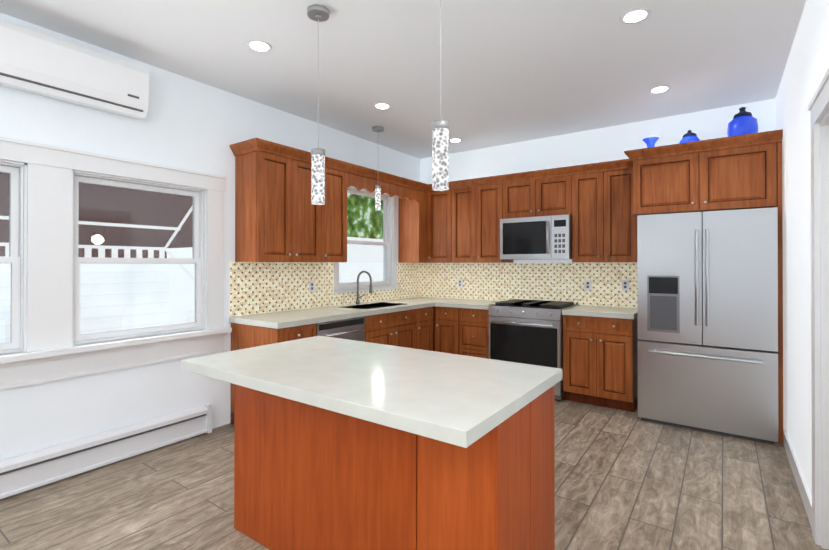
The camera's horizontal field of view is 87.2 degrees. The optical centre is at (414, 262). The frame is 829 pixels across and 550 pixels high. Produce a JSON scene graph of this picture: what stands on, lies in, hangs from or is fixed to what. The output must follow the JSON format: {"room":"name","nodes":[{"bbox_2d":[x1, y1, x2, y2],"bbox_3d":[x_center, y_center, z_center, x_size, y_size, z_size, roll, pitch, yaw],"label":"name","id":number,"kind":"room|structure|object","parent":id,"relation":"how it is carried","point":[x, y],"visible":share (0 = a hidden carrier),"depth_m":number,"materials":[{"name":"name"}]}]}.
{"room":"kitchen","nodes":[
{"label":"kitchen","id":0,"kind":"room"},
{"bbox_2d":[0,13,419,459],"bbox_3d":[-2.121,-0.044,3.029,0.150,3.000,7.700,0,0,35],"label":"wall","id":1,"kind":"structure","parent":0,"point":[188,123],"depth_m":3.20,"materials":[{"name":"paint"}]},
{"bbox_2d":[0,162,22,353],"bbox_3d":[-2.636,-0.032,2.291,0.075,1.130,0.880,0,0,35],"label":"window","id":2,"kind":"structure","parent":1,"relation":"in","point":[15,228],"depth_m":2.61,"materials":[{"name":"white paint"}]},
{"bbox_2d":[0,19,148,118],"bbox_3d":[-2.153,-1.168,2.671,0.196,0.335,0.890,0,0,35],"label":"air conditioner","id":3,"kind":"object","parent":1,"relation":"attached to","point":[38,63],"visible":1,"depth_m":2.63,"materials":[{"name":"white plastic"}]},
{"bbox_2d":[0,172,194,281],"bbox_3d":[-2.754,-0.233,3.031,0.864,1.101,2.380,0,0,35],"label":"awning","id":4,"kind":"object","parent":1,"relation":"attached to","point":[106,223],"depth_m":3.71,"materials":[{"name":"fabric"}]},
{"bbox_2d":[0,136,398,389],"bbox_3d":[-1.596,-0.093,3.656,0.190,1.655,4.650,0,0,35],"label":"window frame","id":5,"kind":"structure","parent":1,"relation":"in","point":[196,249],"depth_m":2.88,"materials":[{"name":"white paint"}]},
{"bbox_2d":[233,138,348,261],"bbox_3d":[-1.102,-0.497,4.043,0.319,0.985,1.030,0,0,35],"label":"upper cabinet","id":6,"kind":"object","parent":1,"relation":"attached to","point":[279,217],"depth_m":3.76,"materials":[{"name":"brown wood"}]},
{"bbox_2d":[230,262,421,316],"bbox_3d":[-0.743,0.232,4.833,0.008,0.463,2.820,0,0,35],"label":"backsplash","id":7,"kind":"structure","parent":1,"relation":"attached to","point":[261,287],"depth_m":4.23,"materials":[{"name":"tile"}]},
{"bbox_2d":[309,281,314,291],"bbox_3d":[-1.038,0.242,4.405,0.008,0.114,0.070,0,0,35],"label":"electrical outlet","id":8,"kind":"object","parent":7,"relation":"attached to","point":[311,286],"visible":1,"depth_m":4.40,"materials":[{"name":"white plastic"}]},
{"bbox_2d":[339,187,389,287],"bbox_3d":[-0.611,-0.284,5.146,0.075,1.140,0.960,0,0,35],"label":"kitchen window","id":9,"kind":"structure","parent":1,"relation":"in","point":[385,198],"depth_m":5.29,"materials":[{"name":"white paint"}]},
{"bbox_2d":[397,181,432,262],"bbox_3d":[0.095,-0.490,5.676,0.382,0.985,0.498,0,0,35],"label":"upper cabinet","id":10,"kind":"object","parent":1,"relation":"attached to","point":[415,206],"depth_m":5.48,"materials":[{"name":"brown wood"}]},
{"bbox_2d":[0,0,805,158],"bbox_3d":[-0.516,-1.509,1.897,4.085,0.120,7.700,0,0,35],"label":"ceiling","id":11,"kind":"structure","parent":0,"point":[514,71],"depth_m":3.04,"materials":[{"name":"white paint"}]},
{"bbox_2d":[247,40,271,52],"bbox_3d":[-1.033,-1.439,2.901,0.160,0.006,0.160,0,0,35],"label":"recessed light","id":12,"kind":"object","parent":11,"relation":"in","point":[259,46],"visible":1,"depth_m":2.89,"materials":[{"name":"white paint"}]},
{"bbox_2d":[307,4,328,204],"bbox_3d":[-0.552,-0.891,2.496,0.124,1.110,0.124,0,0,35],"label":"pendant light","id":13,"kind":"object","parent":11,"relation":"hanging from","point":[318,13],"visible":1,"depth_m":2.47,"materials":[{"name":"white glass"}]},
{"bbox_2d":[372,126,383,210],"bbox_3d":[-0.389,-0.997,4.637,0.124,0.880,0.124,0,0,35],"label":"pendant light","id":14,"kind":"object","parent":11,"relation":"hanging from","point":[378,129],"visible":1,"depth_m":4.61,"materials":[{"name":"white glass"}]},
{"bbox_2d":[374,103,390,109],"bbox_3d":[-0.294,-1.434,3.995,0.160,0.006,0.160,0,0,35],"label":"recessed light","id":15,"kind":"object","parent":11,"relation":"in","point":[382,106],"visible":1,"depth_m":3.99,"materials":[{"name":"white paint"}]},
{"bbox_2d":[432,0,448,190],"bbox_3d":[0.121,-0.893,2.019,0.124,1.110,0.124,0,0,35],"label":"pendant light","id":16,"kind":"object","parent":11,"relation":"hanging from","point":[440,154],"visible":1,"depth_m":1.99,"materials":[{"name":"white glass"}]},
{"bbox_2d":[449,138,461,142],"bbox_3d":[0.479,-1.429,5.102,0.160,0.006,0.160,0,0,35],"label":"recessed light","id":17,"kind":"object","parent":11,"relation":"in","point":[455,140],"visible":1,"depth_m":5.09,"materials":[{"name":"white paint"}]},
{"bbox_2d":[620,8,650,24],"bbox_3d":[1.293,-1.440,2.550,0.160,0.006,0.160,0,0,35],"label":"recessed light","id":18,"kind":"object","parent":11,"relation":"in","point":[635,16],"visible":1,"depth_m":2.54,"materials":[{"name":"white paint"}]},
{"bbox_2d":[649,85,670,93],"bbox_3d":[2.037,-1.436,3.617,0.160,0.006,0.160,0,0,35],"label":"recessed light","id":19,"kind":"object","parent":11,"relation":"in","point":[659,89],"visible":1,"depth_m":3.60,"materials":[{"name":"white paint"}]},
{"bbox_2d":[0,398,826,549],"bbox_3d":[-0.516,1.411,1.884,4.085,0.120,7.700,0,0,35],"label":"floor","id":20,"kind":"structure","parent":0,"point":[626,480],"depth_m":2.51,"materials":[{"name":"brown wood"}]},
{"bbox_2d":[0,403,211,498],"bbox_3d":[-2.899,1.240,1.727,0.059,0.222,4.345,0,0,35],"label":"baseboard heater","id":21,"kind":"object","parent":20,"relation":"on","point":[30,470],"visible":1,"depth_m":2.86,"materials":[{"name":"white metal"}]},
{"bbox_2d":[229,297,448,424],"bbox_3d":[-0.470,0.913,4.635,0.660,0.900,2.841,0,0,35],"label":"base cabinet","id":22,"kind":"object","parent":20,"relation":"on","point":[405,322],"depth_m":4.22,"materials":[{"name":"brown wood"}]},
{"bbox_2d":[356,271,371,303],"bbox_3d":[-0.533,0.277,4.831,0.230,0.376,0.126,0,0,35],"label":"faucet","id":23,"kind":"object","parent":22,"relation":"on","point":[370,287],"visible":1,"depth_m":4.83,"materials":[{"name":"silver metal"}]},
{"bbox_2d":[316,317,364,341],"bbox_3d":[-0.872,0.934,4.051,0.660,0.844,0.600,0,0,35],"label":"dishwasher","id":24,"kind":"object","parent":20,"relation":"on","point":[351,329],"visible":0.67,"depth_m":3.90,"materials":[{"name":"silver metal"}]},
{"bbox_2d":[234,384,554,549],"bbox_3d":[-0.163,0.925,2.032,1.451,0.855,0.574,0,0,35],"label":"kitchen island","id":25,"kind":"object","parent":20,"relation":"on","point":[342,444],"depth_m":1.70,"materials":[{"name":"brown wood"}]},
{"bbox_2d":[181,336,562,451],"bbox_3d":[-0.228,0.474,1.936,1.500,0.045,0.850,0,0,35],"label":"island countertop","id":26,"kind":"structure","parent":25,"relation":"on","point":[446,398],"depth_m":1.66,"materials":[{"name":"white stone"}]},
{"bbox_2d":[437,298,499,358],"bbox_3d":[0.711,0.916,5.140,0.681,0.900,0.651,0,0,35],"label":"base cabinet","id":27,"kind":"object","parent":20,"relation":"on","point":[462,324],"depth_m":4.91,"materials":[{"name":"brown wood"}]},
{"bbox_2d":[489,299,578,400],"bbox_3d":[1.277,0.896,4.682,0.759,0.935,0.740,0,0,35],"label":"range","id":28,"kind":"object","parent":20,"relation":"on","point":[523,331],"visible":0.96,"depth_m":4.41,"materials":[{"name":"silver metal"}]},
{"bbox_2d":[562,305,638,411],"bbox_3d":[1.878,0.912,4.313,0.637,0.900,0.648,0,0,35],"label":"base cabinet","id":29,"kind":"object","parent":20,"relation":"on","point":[600,355],"depth_m":4.07,"materials":[{"name":"brown wood"}]},
{"bbox_2d":[637,207,777,443],"bbox_3d":[2.499,0.477,3.758,0.930,1.765,0.822,0,0,35],"label":"fridge","id":30,"kind":"object","parent":20,"relation":"on","point":[707,290],"visible":1,"depth_m":3.44,"materials":[{"name":"silver metal"}]},
{"bbox_2d":[420,98,775,307],"bbox_3d":[1.668,-0.035,4.970,4.085,3.000,0.150,0,0,35],"label":"wall","id":31,"kind":"structure","parent":0,"point":[611,143],"depth_m":4.73,"materials":[{"name":"paint"}]},
{"bbox_2d":[433,181,456,262],"bbox_3d":[0.424,-0.490,5.553,0.419,0.984,0.318,0,0,35],"label":"upper cabinet","id":32,"kind":"object","parent":31,"relation":"attached to","point":[444,202],"depth_m":5.39,"materials":[{"name":"brown wood"}]},
{"bbox_2d":[457,175,512,262],"bbox_3d":[0.793,-0.491,5.291,0.731,0.984,0.318,0,0,35],"label":"upper cabinet","id":33,"kind":"object","parent":31,"relation":"attached to","point":[480,201],"depth_m":5.11,"materials":[{"name":"brown wood"}]},
{"bbox_2d":[422,262,637,307],"bbox_3d":[1.622,0.232,4.904,3.785,0.463,0.008,0,0,35],"label":"backsplash","id":34,"kind":"structure","parent":31,"relation":"attached to","point":[480,281],"depth_m":5.05,"materials":[{"name":"tile"}]},
{"bbox_2d":[458,279,461,287],"bbox_3d":[0.588,0.268,5.628,0.070,0.114,0.008,0,0,35],"label":"electrical outlet","id":35,"kind":"object","parent":34,"relation":"attached to","point":[459,283],"visible":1,"depth_m":5.62,"materials":[{"name":"white plastic"}]},
{"bbox_2d":[584,280,590,289],"bbox_3d":[1.877,0.244,4.714,0.070,0.114,0.008,0,0,35],"label":"electrical outlet","id":36,"kind":"object","parent":34,"relation":"attached to","point":[587,284],"visible":1,"depth_m":4.71,"materials":[{"name":"white plastic"}]},
{"bbox_2d":[621,279,628,290],"bbox_3d":[2.178,0.233,4.500,0.070,0.114,0.008,0,0,35],"label":"electrical outlet","id":37,"kind":"object","parent":34,"relation":"attached to","point":[624,285],"visible":1,"depth_m":4.50,"materials":[{"name":"white plastic"}]},
{"bbox_2d":[505,166,572,218],"bbox_3d":[1.405,-0.740,4.858,0.770,0.489,0.318,0,0,35],"label":"upper cabinet","id":38,"kind":"object","parent":31,"relation":"attached to","point":[546,192],"depth_m":4.70,"materials":[{"name":"brown wood"}]},
{"bbox_2d":[500,215,571,259],"bbox_3d":[1.368,-0.260,4.802,0.758,0.457,0.448,0,0,35],"label":"microwave","id":39,"kind":"object","parent":38,"relation":"attached to","point":[537,238],"visible":1,"depth_m":4.63,"materials":[{"name":"silver metal"}]},
{"bbox_2d":[572,157,636,261],"bbox_3d":[1.970,-0.494,4.456,0.615,0.984,0.318,0,0,35],"label":"upper cabinet","id":40,"kind":"object","parent":31,"relation":"attached to","point":[603,230],"depth_m":4.33,"materials":[{"name":"brown wood"}]},
{"bbox_2d":[629,130,780,216],"bbox_3d":[2.534,-0.708,3.855,0.992,0.565,0.648,0,0,35],"label":"upper cabinet","id":41,"kind":"object","parent":31,"relation":"attached to","point":[741,171],"depth_m":3.56,"materials":[{"name":"brown wood"}]},
{"bbox_2d":[642,137,658,147],"bbox_3d":[2.161,-1.061,3.980,0.140,0.143,0.140,0,0,35],"label":"vase","id":42,"kind":"object","parent":41,"relation":"on","point":[650,141],"visible":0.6,"depth_m":3.95,"materials":[{"name":"blue glass"}]},
{"bbox_2d":[679,130,699,142],"bbox_3d":[2.406,-1.076,3.807,0.156,0.172,0.156,0,0,35],"label":"vase","id":43,"kind":"object","parent":41,"relation":"on","point":[689,136],"visible":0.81,"depth_m":3.76,"materials":[{"name":"blue glass"}]},
{"bbox_2d":[727,107,758,136],"bbox_3d":[2.708,-1.139,3.593,0.208,0.295,0.208,0,0,35],"label":"vase","id":44,"kind":"object","parent":41,"relation":"on","point":[743,122],"visible":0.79,"depth_m":3.53,"materials":[{"name":"blue glass"}]},
{"bbox_2d":[776,0,828,497],"bbox_3d":[1.089,-0.054,0.752,0.150,3.000,7.700,0,0,35],"label":"wall","id":45,"kind":"structure","parent":0,"point":[806,67],"depth_m":2.63,"materials":[{"name":"paint"}]},
{"bbox_2d":[783,430,811,528],"bbox_3d":[2.374,1.300,2.701,0.015,0.110,1.323,0,0,35],"label":"baseboard","id":46,"kind":"structure","parent":45,"relation":"attached to","point":[805,495],"depth_m":2.53,"materials":[{"name":"white paint"}]},
{"bbox_2d":[808,68,828,549],"bbox_3d":[1.722,0.280,1.669,0.178,2.140,1.140,0,0,35],"label":"door frame","id":47,"kind":"structure","parent":45,"relation":"attached to","point":[818,107],"depth_m":2.07,"materials":[{"name":"white paint"}]},
{"label":"outside","id":48,"kind":"structure","parent":0,"visible":0},
{"bbox_2d":[0,193,382,342],"bbox_3d":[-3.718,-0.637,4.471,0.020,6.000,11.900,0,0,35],"label":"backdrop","id":49,"kind":"structure","parent":48,"point":[352,211],"depth_m":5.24,"materials":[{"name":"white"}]}
]}

